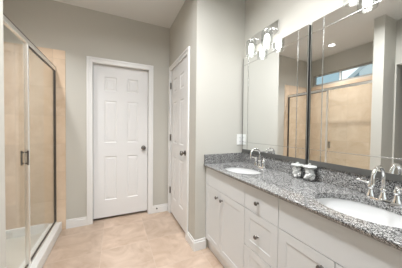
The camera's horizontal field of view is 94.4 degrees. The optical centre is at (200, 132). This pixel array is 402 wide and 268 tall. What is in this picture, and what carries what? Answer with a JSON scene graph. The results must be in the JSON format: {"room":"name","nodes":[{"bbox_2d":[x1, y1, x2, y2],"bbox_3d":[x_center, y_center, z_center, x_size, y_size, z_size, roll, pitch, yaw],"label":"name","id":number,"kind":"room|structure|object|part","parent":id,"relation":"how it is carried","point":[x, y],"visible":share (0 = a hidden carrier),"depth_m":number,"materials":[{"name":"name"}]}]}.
{"room":"bathroom","nodes":[
{"label":"bathroom","id":0,"kind":"room"},
{"bbox_2d":[0,0,5,267],"bbox_3d":[-1.311,-0.147,0.737,0.742,2.672,0.108,0,1,-25],"label":"wall","id":1,"kind":"structure","parent":0,"point":[2,136],"depth_m":0.93,"materials":[{"name":"paint"}]},
{"bbox_2d":[3,0,169,219],"bbox_3d":[-1.389,-0.183,2.382,1.986,2.672,0.130,0,1,-25],"label":"wall","id":2,"kind":"structure","parent":0,"point":[80,32],"depth_m":2.29,"materials":[{"name":"paint"}]},
{"bbox_2d":[3,41,65,229],"bbox_3d":[-1.936,0.096,2.058,0.723,2.115,0.010,0,1,-25],"label":"shower tile","id":3,"kind":"structure","parent":2,"relation":"attached to","point":[40,74],"depth_m":2.09,"materials":[{"name":"beige tile"}]},
{"bbox_2d":[66,203,167,228],"bbox_3d":[-1.050,1.100,2.494,1.253,0.108,0.015,0,1,-25],"label":"baseboard","id":4,"kind":"structure","parent":2,"relation":"attached to","point":[82,221],"depth_m":2.29,"materials":[{"name":"white paint"}]},
{"bbox_2d":[86,56,153,224],"bbox_3d":[-1.068,0.106,2.513,0.808,2.094,0.118,0,1,-25],"label":"door","id":5,"kind":"structure","parent":2,"relation":"in","point":[119,94],"depth_m":2.51,"materials":[{"name":"white paint"}]},
{"bbox_2d":[54,0,184,27],"bbox_3d":[-0.220,-1.517,0.537,2.950,0.100,4.634,0,1,-25],"label":"ceiling","id":6,"kind":"structure","parent":0,"point":[163,13],"depth_m":2.26,"materials":[{"name":"paint"}]},
{"bbox_2d":[42,210,223,267],"bbox_3d":[-0.251,1.255,0.598,2.950,0.100,4.634,0,1,-25],"label":"floor","id":7,"kind":"structure","parent":0,"point":[141,239],"depth_m":1.92,"materials":[{"name":"tile"}]},
{"bbox_2d":[6,222,61,267],"bbox_3d":[-1.666,1.117,1.441,0.675,0.107,1.386,0,1,-25],"label":"shower pan","id":8,"kind":"object","parent":7,"relation":"on","point":[15,238],"visible":0.7,"depth_m":1.86,"materials":[{"name":"plastic"}]},
{"bbox_2d":[6,232,42,267],"bbox_3d":[-1.723,1.160,1.416,0.550,0.020,1.386,0,1,-25],"label":"shower floor","id":9,"kind":"structure","parent":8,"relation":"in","point":[15,244],"depth_m":1.85,"materials":[{"name":"plastic"}]},
{"bbox_2d":[3,13,56,267],"bbox_3d":[-1.408,0.166,1.536,0.049,1.809,1.386,0,1,-25],"label":"shower enclosure","id":10,"kind":"object","parent":8,"relation":"on","point":[27,44],"visible":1,"depth_m":1.47,"materials":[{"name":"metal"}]},
{"bbox_3d":[-1.363,0.196,1.438,0.049,0.112,0.012,0,1,-25],"label":"door handle","id":11,"kind":"part","parent":10,"relation":"part of","materials":[{"name":"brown metal"}]},
{"bbox_3d":[-1.379,0.181,1.474,0.028,1.758,0.024,0,1,-25],"label":"post","id":12,"kind":"part","parent":10,"relation":"part of","materials":[{"name":"metal"}]},
{"bbox_3d":[-1.398,-0.718,1.516,0.026,0.038,1.386,0,1,-25],"label":"header rail","id":13,"kind":"part","parent":10,"relation":"part of","materials":[{"name":"metal"}]},
{"bbox_2d":[205,167,244,267],"bbox_3d":[0.372,0.770,1.706,0.486,0.834,0.622,0,1,-25],"label":"vanity cabinet","id":14,"kind":"object","parent":7,"relation":"on","point":[225,195],"visible":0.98,"depth_m":1.56,"materials":[{"name":"white paint"}]},
{"bbox_3d":[0.113,0.795,1.774,0.018,0.548,0.279,0,1,-25],"label":"door","id":15,"kind":"part","parent":14,"relation":"part of","materials":[{"name":"paint"}]},
{"bbox_3d":[0.189,0.439,1.612,0.018,0.164,0.619,0,1,-25],"label":"false drawer","id":16,"kind":"part","parent":14,"relation":"part of","materials":[{"name":"paint"}]},
{"bbox_3d":[0.245,0.803,1.492,0.018,0.548,0.336,0,1,-25],"label":"door","id":17,"kind":"part","parent":14,"relation":"part of","materials":[{"name":"paint"}]},
{"bbox_2d":[244,184,278,267],"bbox_3d":[0.567,0.782,1.287,0.486,0.834,0.300,0,1,-25],"label":"vanity cabinet","id":18,"kind":"object","parent":7,"relation":"on","point":[261,222],"visible":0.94,"depth_m":1.18,"materials":[{"name":"white paint"}]},
{"bbox_3d":[0.378,0.940,1.204,0.018,0.288,0.297,0,1,-25],"label":"drawer","id":19,"kind":"part","parent":18,"relation":"part of","materials":[{"name":"paint"}]},
{"bbox_3d":[0.384,0.451,1.193,0.018,0.164,0.297,0,1,-25],"label":"drawer","id":20,"kind":"part","parent":18,"relation":"part of","materials":[{"name":"paint"}]},
{"bbox_2d":[278,199,401,267],"bbox_3d":[0.756,0.793,0.879,0.486,0.834,0.599,0,1,-25],"label":"vanity cabinet","id":21,"kind":"object","parent":7,"relation":"on","point":[306,239],"visible":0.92,"depth_m":0.83,"materials":[{"name":"white paint"}]},
{"bbox_2d":[203,152,401,250],"bbox_3d":[0.573,0.298,1.274,0.490,0.131,1.553,0,1,-25],"label":"countertop","id":22,"kind":"structure","parent":21,"relation":"on","point":[277,180],"depth_m":1.09,"materials":[{"name":"stone"}]},
{"bbox_2d":[226,168,259,173],"bbox_3d":[0.367,0.422,1.665,0.333,0.137,0.430,0,1,-25],"label":"sink","id":23,"kind":"object","parent":22,"relation":"in","point":[237,170],"visible":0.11,"depth_m":1.83,"materials":[{"name":"ceramic"}]},
{"bbox_2d":[250,148,267,168],"bbox_3d":[0.542,0.232,1.741,0.170,0.183,0.159,1,1,22],"label":"faucet","id":24,"kind":"object","parent":22,"relation":"on","point":[259,165],"visible":1,"depth_m":1.73,"materials":[{"name":"silver metal"}]},
{"bbox_3d":[0.510,0.227,1.726,0.138,0.173,0.042,0,1,-25],"label":"spout","id":25,"kind":"part","parent":24,"relation":"part of","materials":[{"name":"silver metal"}]},
{"bbox_2d":[291,162,303,169],"bbox_3d":[0.719,0.275,1.387,0.089,0.115,0.089,0,1,-25],"label":"glass jar","id":26,"kind":"object","parent":22,"relation":"on","point":[297,164],"visible":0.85,"depth_m":1.36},
{"bbox_2d":[292,166,301,177],"bbox_3d":[0.718,0.288,1.389,0.068,0.087,0.070,1,1,12],"label":"filling","id":27,"kind":"object","parent":26,"relation":"in","point":[297,171],"visible":0.98,"depth_m":1.37,"materials":[{"name":"white"}]},
{"bbox_3d":[0.719,0.232,1.386,0.089,0.030,0.089,0,1,-25],"label":"lid","id":28,"kind":"part","parent":26,"relation":"part of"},
{"bbox_2d":[302,163,316,178],"bbox_3d":[0.758,0.275,1.300,0.091,0.119,0.091,0,1,-25],"label":"glass jar","id":29,"kind":"object","parent":22,"relation":"on","point":[309,166],"visible":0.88,"depth_m":1.27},
{"bbox_3d":[0.759,0.230,1.299,0.091,0.030,0.091,0,1,-25],"label":"lid","id":30,"kind":"part","parent":29,"relation":"part of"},
{"bbox_2d":[304,168,315,179],"bbox_3d":[0.757,0.289,1.303,0.074,0.086,0.069,0,1,-25],"label":"filling","id":31,"kind":"object","parent":29,"relation":"in","point":[309,174],"visible":0.96,"depth_m":1.28,"materials":[{"name":"white"}]},
{"bbox_2d":[316,198,401,227],"bbox_3d":[0.745,0.444,0.864,0.333,0.137,0.430,0,1,-25],"label":"sink","id":32,"kind":"object","parent":22,"relation":"in","point":[358,210],"visible":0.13,"depth_m":0.97,"materials":[{"name":"ceramic"}]},
{"bbox_2d":[356,165,401,205],"bbox_3d":[0.915,0.254,0.938,0.170,0.183,0.159,1,1,22],"label":"faucet","id":33,"kind":"object","parent":22,"relation":"on","point":[397,191],"visible":1,"depth_m":0.93,"materials":[{"name":"silver metal"}]},
{"bbox_3d":[0.887,0.264,1.013,0.015,0.022,0.062,0,2,-40],"label":"lever","id":34,"kind":"part","parent":33,"relation":"part of","materials":[{"name":"silver metal"}]},
{"bbox_3d":[0.905,0.294,0.991,0.042,0.080,0.042,0,1,-25],"label":"handle","id":35,"kind":"part","parent":33,"relation":"part of","materials":[{"name":"silver metal"}]},
{"bbox_3d":[0.883,0.249,0.923,0.138,0.173,0.042,0,1,-25],"label":"spout","id":36,"kind":"part","parent":33,"relation":"part of","materials":[{"name":"silver metal"}]},
{"bbox_3d":[0.926,0.339,0.945,0.054,0.013,0.152,0,1,-25],"label":"plate","id":37,"kind":"part","parent":33,"relation":"part of","materials":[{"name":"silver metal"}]},
{"bbox_3d":[0.948,0.296,0.898,0.042,0.080,0.042,0,1,-25],"label":"handle","id":38,"kind":"part","parent":33,"relation":"part of","materials":[{"name":"silver metal"}]},
{"bbox_3d":[0.506,0.818,0.929,0.018,0.548,0.296,0,1,-25],"label":"door","id":39,"kind":"part","parent":21,"relation":"part of","materials":[{"name":"paint"}]},
{"bbox_3d":[0.632,0.825,0.657,0.018,0.548,0.296,0,1,-25],"label":"door","id":40,"kind":"part","parent":21,"relation":"part of","materials":[{"name":"paint"}]},
{"bbox_2d":[169,0,206,239],"bbox_3d":[-0.237,-0.170,2.366,0.110,2.672,1.130,0,1,-25],"label":"wall","id":41,"kind":"structure","parent":0,"point":[189,27],"depth_m":1.88,"materials":[{"name":"paint"}]},
{"bbox_2d":[168,46,189,240],"bbox_3d":[-0.276,0.118,2.366,0.159,2.094,0.795,0,1,-25],"label":"door","id":42,"kind":"structure","parent":41,"relation":"in","point":[179,71],"depth_m":2.31,"materials":[{"name":"white paint"}]},
{"bbox_2d":[187,231,205,251],"bbox_3d":[-0.051,1.123,1.953,0.134,0.108,0.192,0,1,-25],"label":"baseboard","id":43,"kind":"structure","parent":41,"relation":"attached to","point":[199,244],"depth_m":1.88,"materials":[{"name":"white paint"}]},
{"bbox_2d":[205,0,244,246],"bbox_3d":[0.293,-0.157,2.050,0.587,2.672,0.110,0,1,-25],"label":"wall","id":44,"kind":"structure","parent":0,"point":[225,18],"depth_m":1.96,"materials":[{"name":"paint"}]},
{"bbox_2d":[237,134,241,144],"bbox_3d":[0.427,0.075,2.053,0.072,0.116,0.008,0,1,-25],"label":"wall outlet","id":45,"kind":"object","parent":44,"relation":"attached to","point":[239,136],"visible":0.86,"depth_m":2.05,"materials":[{"name":"white plastic"}]},
{"bbox_2d":[245,0,352,160],"bbox_3d":[1.220,-0.116,0.610,0.120,2.672,3.284,0,1,-25],"label":"wall","id":46,"kind":"structure","parent":0,"point":[293,15],"depth_m":1.58,"materials":[{"name":"paint"}]},
{"bbox_2d":[246,19,279,53],"bbox_3d":[0.555,-0.864,1.726,0.145,0.235,0.314,0,1,-25],"label":"vanity light","id":47,"kind":"object","parent":46,"relation":"attached to","point":[264,36],"visible":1,"depth_m":1.67,"materials":[{"name":"silver metal"}]},
{"bbox_3d":[0.489,-0.812,1.809,0.044,0.093,0.044,0,1,-25],"label":"bulb","id":48,"kind":"part","parent":47,"relation":"part of","materials":[{"name":"white glass"}]},
{"bbox_3d":[0.510,-0.898,1.817,0.104,0.078,0.060,0,1,-25],"label":"lamp arm","id":49,"kind":"part","parent":47,"relation":"part of","materials":[{"name":"silver metal"}]},
{"bbox_3d":[0.576,-0.807,1.624,0.044,0.093,0.044,0,1,-25],"label":"bulb","id":50,"kind":"part","parent":47,"relation":"part of","materials":[{"name":"white glass"}]},
{"bbox_3d":[0.597,-0.893,1.631,0.104,0.078,0.060,0,1,-25],"label":"lamp arm","id":51,"kind":"part","parent":47,"relation":"part of","materials":[{"name":"silver metal"}]},
{"bbox_2d":[242,24,310,163],"bbox_3d":[0.628,-0.286,1.704,0.030,1.018,0.752,0,1,-25],"label":"wall mirror","id":52,"kind":"object","parent":46,"relation":"attached to","point":[276,78],"visible":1,"depth_m":1.58,"materials":[{"name":"clear glass"}]},
{"bbox_3d":[0.619,-0.304,1.700,0.004,0.828,0.584,0,1,-25],"label":"mirror pane","id":53,"kind":"part","parent":52,"relation":"part of","materials":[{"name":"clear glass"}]},
{"bbox_3d":[0.623,0.205,1.715,0.029,0.036,0.752,0,1,-25],"label":"rail","id":54,"kind":"part","parent":52,"relation":"part of","materials":[{"name":"grey metal"}]},
{"bbox_2d":[242,152,401,199],"bbox_3d":[0.787,0.284,1.373,0.020,0.101,1.553,0,1,-25],"label":"backsplash","id":55,"kind":"structure","parent":46,"relation":"attached to","point":[343,179],"depth_m":1.19,"materials":[{"name":"stone"}]},
{"bbox_2d":[308,0,401,182],"bbox_3d":[0.955,-0.267,1.001,0.030,1.018,0.752,0,1,-25],"label":"wall mirror","id":56,"kind":"object","parent":46,"relation":"attached to","point":[355,123],"visible":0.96,"depth_m":1.07,"materials":[{"name":"clear glass"}]},
{"bbox_3d":[0.950,0.224,1.012,0.029,0.036,0.752,0,1,-25],"label":"rail","id":57,"kind":"part","parent":56,"relation":"part of","materials":[{"name":"grey metal"}]}
]}

